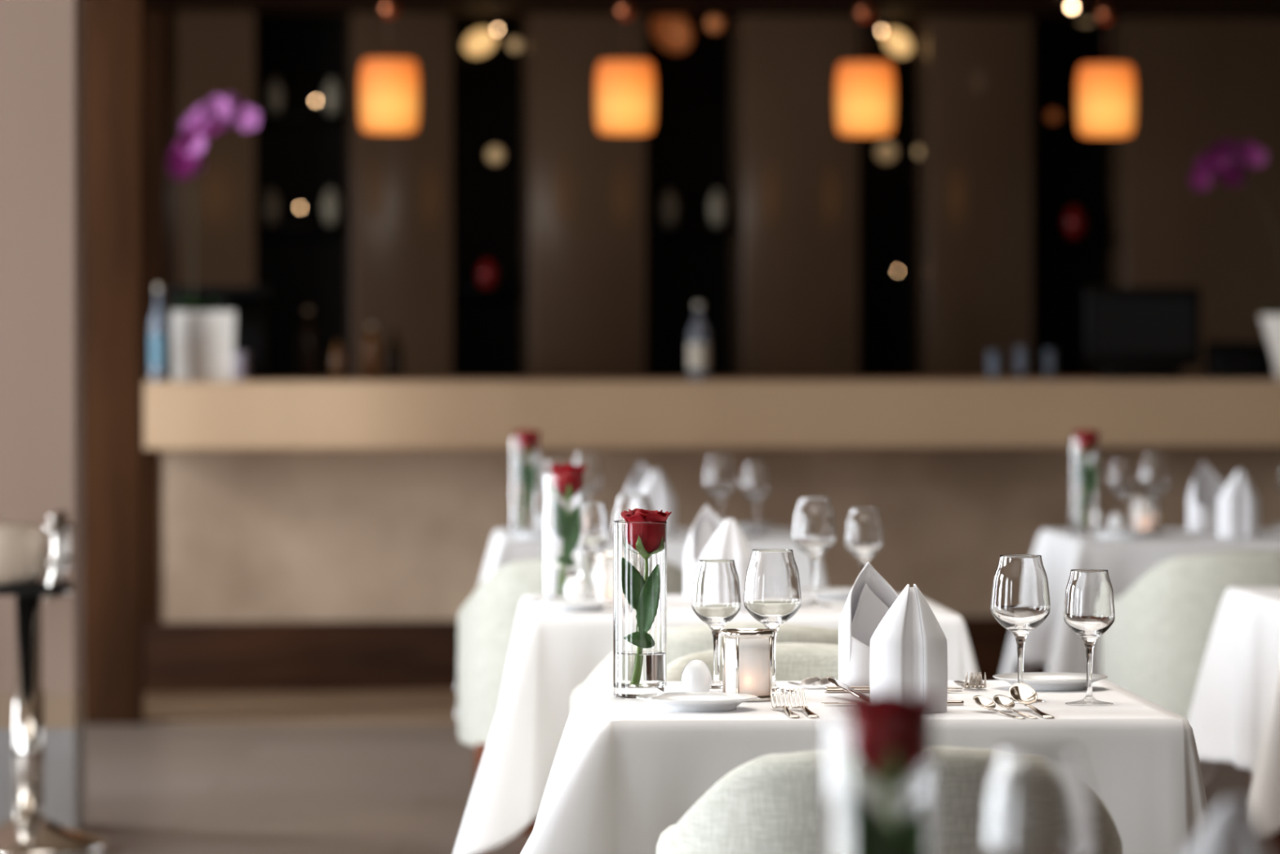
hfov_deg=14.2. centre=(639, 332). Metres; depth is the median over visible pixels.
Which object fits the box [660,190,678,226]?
vase
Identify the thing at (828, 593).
plate
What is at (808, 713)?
fork
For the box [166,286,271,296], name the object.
tray
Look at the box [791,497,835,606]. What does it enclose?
wine glass
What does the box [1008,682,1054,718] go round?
spoon
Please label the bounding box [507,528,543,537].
plate
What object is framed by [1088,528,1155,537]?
plate
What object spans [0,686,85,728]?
trim
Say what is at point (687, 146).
display shelves
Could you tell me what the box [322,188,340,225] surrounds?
vase
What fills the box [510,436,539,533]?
glass vase
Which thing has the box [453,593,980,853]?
tablecloth
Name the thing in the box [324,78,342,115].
vase
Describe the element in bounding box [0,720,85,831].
trim
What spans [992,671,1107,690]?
plate
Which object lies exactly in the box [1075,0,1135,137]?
pendant lamp
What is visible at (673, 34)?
spotlight
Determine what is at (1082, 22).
spotlight
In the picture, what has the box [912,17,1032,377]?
wall panel
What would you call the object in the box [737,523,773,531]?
plate
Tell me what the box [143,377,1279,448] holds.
countertop
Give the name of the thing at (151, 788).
floor
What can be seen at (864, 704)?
rose
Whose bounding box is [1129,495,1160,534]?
candle holder
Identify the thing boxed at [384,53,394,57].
socket
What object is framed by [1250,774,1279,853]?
dining table
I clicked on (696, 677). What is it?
shaker
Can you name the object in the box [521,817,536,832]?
dining table
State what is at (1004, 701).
bowl
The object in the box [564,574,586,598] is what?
shaker
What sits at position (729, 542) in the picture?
folded napkin
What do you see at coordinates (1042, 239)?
niche shelf
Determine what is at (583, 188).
wall panel
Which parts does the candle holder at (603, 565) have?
post, post, frosted glass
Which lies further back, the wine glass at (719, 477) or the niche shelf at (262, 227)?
the niche shelf at (262, 227)
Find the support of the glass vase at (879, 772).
on the tablecloth
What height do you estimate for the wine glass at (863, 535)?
0.193 m
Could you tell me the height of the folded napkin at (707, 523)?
0.187 m
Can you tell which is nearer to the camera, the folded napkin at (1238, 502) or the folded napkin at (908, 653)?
the folded napkin at (908, 653)
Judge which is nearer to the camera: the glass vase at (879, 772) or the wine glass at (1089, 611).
the glass vase at (879, 772)
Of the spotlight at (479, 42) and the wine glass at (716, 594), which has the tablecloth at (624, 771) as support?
the wine glass at (716, 594)
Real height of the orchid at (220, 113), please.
0.779 m
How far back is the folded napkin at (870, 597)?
7.75 m
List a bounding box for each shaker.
[533,512,543,528]
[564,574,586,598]
[680,658,711,692]
[1107,511,1124,528]
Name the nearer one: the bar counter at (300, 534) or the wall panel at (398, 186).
the bar counter at (300, 534)
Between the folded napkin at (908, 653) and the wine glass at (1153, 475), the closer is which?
the folded napkin at (908, 653)
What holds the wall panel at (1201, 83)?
attached to the display shelves at (687, 146)
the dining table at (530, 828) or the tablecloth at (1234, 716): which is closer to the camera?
the tablecloth at (1234, 716)
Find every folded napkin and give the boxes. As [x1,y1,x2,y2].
[624,461,651,493]
[636,468,675,537]
[684,504,723,598]
[699,517,751,612]
[838,561,898,685]
[869,583,947,712]
[1183,795,1275,853]
[1187,461,1225,531]
[1217,468,1259,538]
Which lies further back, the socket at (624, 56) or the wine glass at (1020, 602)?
the socket at (624, 56)
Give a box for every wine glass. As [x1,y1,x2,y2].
[542,458,566,488]
[571,453,602,502]
[583,502,610,598]
[611,493,652,537]
[691,559,741,690]
[702,454,735,519]
[741,462,769,536]
[743,548,801,693]
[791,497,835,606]
[844,507,882,570]
[983,746,1095,853]
[991,554,1050,702]
[1063,568,1115,706]
[1106,458,1134,528]
[1137,453,1169,532]
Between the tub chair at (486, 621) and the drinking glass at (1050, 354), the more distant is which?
the drinking glass at (1050, 354)
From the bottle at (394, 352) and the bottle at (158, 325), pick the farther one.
the bottle at (394, 352)
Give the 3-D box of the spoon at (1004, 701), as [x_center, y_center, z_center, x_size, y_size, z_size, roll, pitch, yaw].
[0.525,0.521,7.185,0.029,0.021,0.174,0,0,-13]
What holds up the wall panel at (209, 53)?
attached to the display shelves at (687, 146)
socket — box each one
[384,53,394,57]
[620,54,630,59]
[860,56,869,61]
[1101,57,1110,62]
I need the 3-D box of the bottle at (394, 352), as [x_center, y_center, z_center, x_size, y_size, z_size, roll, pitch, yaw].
[-0.898,0.078,18.850,0.060,0.180,0.060,0,0,0]
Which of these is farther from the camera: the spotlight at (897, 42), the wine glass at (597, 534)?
the spotlight at (897, 42)
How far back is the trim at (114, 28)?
16.90 m
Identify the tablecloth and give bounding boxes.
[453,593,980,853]
[454,528,826,718]
[520,680,1209,853]
[1000,528,1279,679]
[1187,586,1279,839]
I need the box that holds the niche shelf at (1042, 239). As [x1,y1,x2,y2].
[1032,237,1124,242]
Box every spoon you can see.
[786,676,819,684]
[813,676,835,684]
[973,694,1026,719]
[992,694,1037,718]
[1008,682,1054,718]
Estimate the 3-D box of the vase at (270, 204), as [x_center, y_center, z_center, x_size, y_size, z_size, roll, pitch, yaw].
[-1.475,-0.502,20.579,0.072,0.150,0.072,0,0,0]
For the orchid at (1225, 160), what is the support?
on the planter at (1270, 322)
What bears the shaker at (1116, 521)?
on the tablecloth at (1052, 643)
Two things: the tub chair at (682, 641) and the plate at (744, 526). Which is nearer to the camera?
the tub chair at (682, 641)
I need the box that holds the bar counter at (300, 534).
[143,377,1279,692]
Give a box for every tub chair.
[457,554,684,853]
[570,622,838,710]
[656,746,1122,853]
[666,642,838,680]
[1100,549,1279,719]
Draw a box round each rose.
[513,429,542,436]
[547,463,586,473]
[621,508,671,521]
[836,687,942,718]
[1071,429,1101,436]
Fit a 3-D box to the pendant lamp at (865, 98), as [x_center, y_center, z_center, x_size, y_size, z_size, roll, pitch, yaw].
[0.815,-0.996,18.645,0.217,0.559,0.217,0,0,0]
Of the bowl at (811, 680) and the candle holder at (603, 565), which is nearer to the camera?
the bowl at (811, 680)
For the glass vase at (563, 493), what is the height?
0.258 m
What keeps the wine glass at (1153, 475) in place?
on the tablecloth at (1052, 643)
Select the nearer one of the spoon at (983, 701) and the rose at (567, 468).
the spoon at (983, 701)
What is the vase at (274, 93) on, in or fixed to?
on the niche shelf at (262, 117)
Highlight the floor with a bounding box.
[78,723,1250,853]
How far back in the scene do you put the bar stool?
12.71 m
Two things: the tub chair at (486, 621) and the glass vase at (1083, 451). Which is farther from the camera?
the glass vase at (1083, 451)
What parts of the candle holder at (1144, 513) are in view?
post, post, frosted glass, post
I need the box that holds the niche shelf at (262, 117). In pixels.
[259,115,348,121]
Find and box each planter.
[170,311,235,381]
[1258,314,1279,379]
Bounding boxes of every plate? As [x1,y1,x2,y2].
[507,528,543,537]
[527,598,613,611]
[635,692,757,711]
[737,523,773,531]
[800,586,852,599]
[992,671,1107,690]
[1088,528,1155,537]
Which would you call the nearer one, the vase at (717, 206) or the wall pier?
the wall pier
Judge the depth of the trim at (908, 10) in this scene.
20.21 m
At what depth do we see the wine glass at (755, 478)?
13.46 m
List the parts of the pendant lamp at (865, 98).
lamp shade, cord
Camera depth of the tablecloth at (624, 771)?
7.08 m
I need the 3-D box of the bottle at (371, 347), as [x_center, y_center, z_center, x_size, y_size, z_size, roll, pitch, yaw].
[-0.978,0.068,18.759,0.060,0.200,0.060,0,0,0]
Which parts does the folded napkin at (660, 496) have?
panel, panel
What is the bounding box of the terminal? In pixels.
[1084,287,1200,378]
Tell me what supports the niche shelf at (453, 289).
attached to the display shelves at (687, 146)
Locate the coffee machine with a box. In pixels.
[166,286,271,379]
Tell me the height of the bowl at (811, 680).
0.015 m
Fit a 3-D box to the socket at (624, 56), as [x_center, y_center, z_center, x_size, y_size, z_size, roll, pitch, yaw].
[-0.053,-0.888,18.529,0.060,0.225,0.060,0,0,0]
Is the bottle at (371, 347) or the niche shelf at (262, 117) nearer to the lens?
the bottle at (371, 347)
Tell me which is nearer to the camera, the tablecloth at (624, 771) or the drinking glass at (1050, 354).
the tablecloth at (624, 771)
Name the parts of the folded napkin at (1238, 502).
panel, panel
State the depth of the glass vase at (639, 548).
7.48 m
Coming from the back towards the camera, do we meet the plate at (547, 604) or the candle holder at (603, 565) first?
the candle holder at (603, 565)
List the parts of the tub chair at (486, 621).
leg, seat frame, leg, backrest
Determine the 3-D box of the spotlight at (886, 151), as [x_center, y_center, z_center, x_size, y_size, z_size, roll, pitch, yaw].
[1.002,-0.737,21.017,0.084,0.084,0.197,0,0,0]
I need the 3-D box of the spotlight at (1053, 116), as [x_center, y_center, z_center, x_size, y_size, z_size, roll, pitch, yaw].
[1.689,-0.886,21.116,0.052,0.052,0.181,0,0,0]
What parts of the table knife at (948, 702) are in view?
blade, handle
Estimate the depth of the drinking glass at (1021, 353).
18.70 m
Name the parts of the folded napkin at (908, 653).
panel, panel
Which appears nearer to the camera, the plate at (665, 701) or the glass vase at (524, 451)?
the plate at (665, 701)
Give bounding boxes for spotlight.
[463,29,495,56]
[486,146,503,163]
[509,38,521,51]
[650,17,693,53]
[706,17,724,31]
[875,141,896,162]
[884,29,911,56]
[915,146,920,157]
[1046,110,1059,122]
[1066,4,1075,11]
[1077,20,1093,25]
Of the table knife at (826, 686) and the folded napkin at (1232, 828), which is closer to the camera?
the folded napkin at (1232, 828)
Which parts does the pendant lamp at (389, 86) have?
cord, lamp shade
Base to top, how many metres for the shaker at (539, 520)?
0.058 m
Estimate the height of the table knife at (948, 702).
0.006 m
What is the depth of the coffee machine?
18.57 m
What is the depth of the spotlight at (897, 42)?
20.94 m
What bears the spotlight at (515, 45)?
attached to the display shelves at (687, 146)
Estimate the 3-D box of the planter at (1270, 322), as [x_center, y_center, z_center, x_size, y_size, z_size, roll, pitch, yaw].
[2.357,0.051,18.649,0.230,0.235,0.230,0,0,0]
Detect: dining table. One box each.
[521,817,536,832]
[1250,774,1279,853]
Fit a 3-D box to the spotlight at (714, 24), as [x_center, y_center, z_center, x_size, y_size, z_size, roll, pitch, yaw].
[0.304,-1.254,20.927,0.070,0.070,0.190,0,0,0]
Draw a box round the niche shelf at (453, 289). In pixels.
[452,288,526,291]
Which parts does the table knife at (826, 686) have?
handle, blade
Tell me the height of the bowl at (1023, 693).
0.027 m
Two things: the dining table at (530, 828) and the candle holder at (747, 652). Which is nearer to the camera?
the candle holder at (747, 652)
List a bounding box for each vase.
[262,188,279,225]
[266,78,284,115]
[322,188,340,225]
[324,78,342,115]
[476,260,498,288]
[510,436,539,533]
[543,471,583,598]
[613,520,666,699]
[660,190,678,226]
[708,190,726,226]
[825,711,933,853]
[1062,206,1086,238]
[1069,435,1098,534]
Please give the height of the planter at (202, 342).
0.245 m
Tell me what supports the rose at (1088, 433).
in the glass vase at (1083, 451)
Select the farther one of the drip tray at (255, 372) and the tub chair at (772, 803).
the drip tray at (255, 372)
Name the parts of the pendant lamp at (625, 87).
lamp shade, cord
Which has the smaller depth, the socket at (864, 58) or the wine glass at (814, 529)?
the wine glass at (814, 529)
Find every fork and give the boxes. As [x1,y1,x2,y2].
[770,688,799,717]
[789,688,819,717]
[953,672,980,688]
[971,671,986,688]
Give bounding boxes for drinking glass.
[986,350,1002,380]
[1014,346,1028,378]
[1044,348,1056,379]
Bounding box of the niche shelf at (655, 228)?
[645,226,740,231]
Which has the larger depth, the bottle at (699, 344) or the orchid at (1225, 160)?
the orchid at (1225, 160)
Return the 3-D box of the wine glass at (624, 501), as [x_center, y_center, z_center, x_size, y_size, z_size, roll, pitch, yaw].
[-0.014,0.426,10.220,0.086,0.211,0.086,0,0,-3]
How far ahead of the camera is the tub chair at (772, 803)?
6.34 m
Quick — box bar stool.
[0,510,111,853]
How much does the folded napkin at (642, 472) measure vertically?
0.187 m
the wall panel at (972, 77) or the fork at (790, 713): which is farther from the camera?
the wall panel at (972, 77)
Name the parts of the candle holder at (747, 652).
post, post, frosted glass, post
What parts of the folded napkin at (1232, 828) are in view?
panel, panel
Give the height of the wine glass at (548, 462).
0.193 m
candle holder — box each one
[592,551,613,606]
[720,627,775,701]
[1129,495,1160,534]
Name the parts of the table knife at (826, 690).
handle, blade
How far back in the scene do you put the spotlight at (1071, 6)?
19.91 m
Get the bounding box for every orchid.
[167,93,259,311]
[1189,139,1279,312]
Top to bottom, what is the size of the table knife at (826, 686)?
0.006 m
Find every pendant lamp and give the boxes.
[359,0,419,133]
[595,0,655,134]
[835,0,895,135]
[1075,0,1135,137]
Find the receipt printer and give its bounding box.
[1204,341,1272,378]
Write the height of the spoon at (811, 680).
0.020 m
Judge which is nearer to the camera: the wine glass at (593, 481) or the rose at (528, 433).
the rose at (528, 433)
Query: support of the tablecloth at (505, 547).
on the dining table at (530, 828)
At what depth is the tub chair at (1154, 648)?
12.11 m
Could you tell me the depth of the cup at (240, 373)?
18.00 m
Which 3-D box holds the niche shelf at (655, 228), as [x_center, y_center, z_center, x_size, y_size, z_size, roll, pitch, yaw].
[0.207,-0.421,20.852,0.354,0.012,0.315,0,0,-8]
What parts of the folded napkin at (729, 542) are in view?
panel, panel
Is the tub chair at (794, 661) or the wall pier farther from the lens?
the wall pier
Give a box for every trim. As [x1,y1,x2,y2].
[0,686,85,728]
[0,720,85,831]
[84,0,143,724]
[142,689,457,723]
[143,0,1279,22]
[143,8,165,378]
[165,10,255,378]
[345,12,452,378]
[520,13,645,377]
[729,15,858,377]
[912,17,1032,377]
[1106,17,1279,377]
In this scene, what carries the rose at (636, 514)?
in the glass vase at (639, 548)
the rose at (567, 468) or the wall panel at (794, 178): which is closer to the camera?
the rose at (567, 468)
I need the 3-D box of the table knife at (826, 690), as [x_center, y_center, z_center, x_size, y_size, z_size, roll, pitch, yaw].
[0.375,0.528,7.610,0.203,0.006,0.016,0,0,0]
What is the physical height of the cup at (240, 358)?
0.050 m
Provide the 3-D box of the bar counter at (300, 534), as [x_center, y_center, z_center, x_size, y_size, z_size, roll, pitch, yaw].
[1.658,0.726,18.783,7.000,1.116,1.150,0,0,-8]
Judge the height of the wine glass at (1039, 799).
0.211 m
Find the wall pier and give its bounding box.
[0,0,84,693]
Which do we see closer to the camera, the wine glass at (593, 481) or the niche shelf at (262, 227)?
the wine glass at (593, 481)
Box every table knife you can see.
[821,700,964,704]
[824,688,962,692]
[825,685,962,688]
[826,677,854,693]
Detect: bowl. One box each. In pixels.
[800,676,819,684]
[973,694,995,708]
[992,694,1014,708]
[1008,682,1037,704]
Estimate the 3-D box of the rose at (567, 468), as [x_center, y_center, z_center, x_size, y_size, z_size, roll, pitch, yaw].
[-0.142,0.385,10.112,0.076,0.258,0.072,0,0,-14]
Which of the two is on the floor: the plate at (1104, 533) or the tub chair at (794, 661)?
the tub chair at (794, 661)
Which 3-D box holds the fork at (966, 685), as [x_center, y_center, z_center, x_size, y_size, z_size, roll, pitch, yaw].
[0.489,0.517,7.742,0.023,0.028,0.199,0,0,-3]
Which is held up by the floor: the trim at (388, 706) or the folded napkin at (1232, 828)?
the trim at (388, 706)
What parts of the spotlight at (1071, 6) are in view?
bulb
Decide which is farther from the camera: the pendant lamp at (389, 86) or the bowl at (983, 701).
the pendant lamp at (389, 86)
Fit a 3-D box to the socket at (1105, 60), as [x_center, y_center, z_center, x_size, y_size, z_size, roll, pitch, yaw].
[1.697,-0.888,18.763,0.060,0.225,0.060,0,0,0]
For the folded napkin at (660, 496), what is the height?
0.179 m
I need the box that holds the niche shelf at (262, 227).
[256,225,348,230]
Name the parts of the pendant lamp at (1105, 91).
lamp shade, cord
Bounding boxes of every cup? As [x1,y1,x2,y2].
[231,351,250,365]
[231,366,250,381]
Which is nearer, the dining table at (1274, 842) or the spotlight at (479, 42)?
the dining table at (1274, 842)
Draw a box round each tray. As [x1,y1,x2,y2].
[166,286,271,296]
[172,365,269,379]
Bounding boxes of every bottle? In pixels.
[150,284,167,381]
[299,307,316,378]
[330,337,343,378]
[363,324,379,378]
[386,329,403,378]
[688,302,710,380]
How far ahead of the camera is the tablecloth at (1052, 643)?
13.19 m
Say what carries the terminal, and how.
on the bar counter at (300, 534)
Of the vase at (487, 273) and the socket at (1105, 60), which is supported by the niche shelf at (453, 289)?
the vase at (487, 273)
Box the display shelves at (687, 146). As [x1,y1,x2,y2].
[255,14,1106,378]
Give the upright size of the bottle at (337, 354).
0.150 m
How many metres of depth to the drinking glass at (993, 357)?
18.33 m
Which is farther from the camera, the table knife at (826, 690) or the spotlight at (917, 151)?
the spotlight at (917, 151)
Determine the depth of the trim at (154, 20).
20.31 m
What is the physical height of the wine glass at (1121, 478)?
0.193 m
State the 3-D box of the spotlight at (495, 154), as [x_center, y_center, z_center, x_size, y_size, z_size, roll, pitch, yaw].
[-0.583,-0.717,20.809,0.068,0.068,0.189,0,0,0]
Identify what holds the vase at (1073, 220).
on the niche shelf at (1042, 239)
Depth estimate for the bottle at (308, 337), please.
18.79 m
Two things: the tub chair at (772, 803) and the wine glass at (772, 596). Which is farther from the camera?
the wine glass at (772, 596)
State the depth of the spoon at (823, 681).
7.69 m
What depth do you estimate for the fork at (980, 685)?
7.66 m
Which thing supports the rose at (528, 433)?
in the glass vase at (524, 451)
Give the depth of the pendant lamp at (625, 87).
18.44 m
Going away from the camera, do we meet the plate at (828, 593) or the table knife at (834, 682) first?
the table knife at (834, 682)
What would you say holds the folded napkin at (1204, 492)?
on the tablecloth at (1052, 643)
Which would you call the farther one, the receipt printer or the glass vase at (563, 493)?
the receipt printer

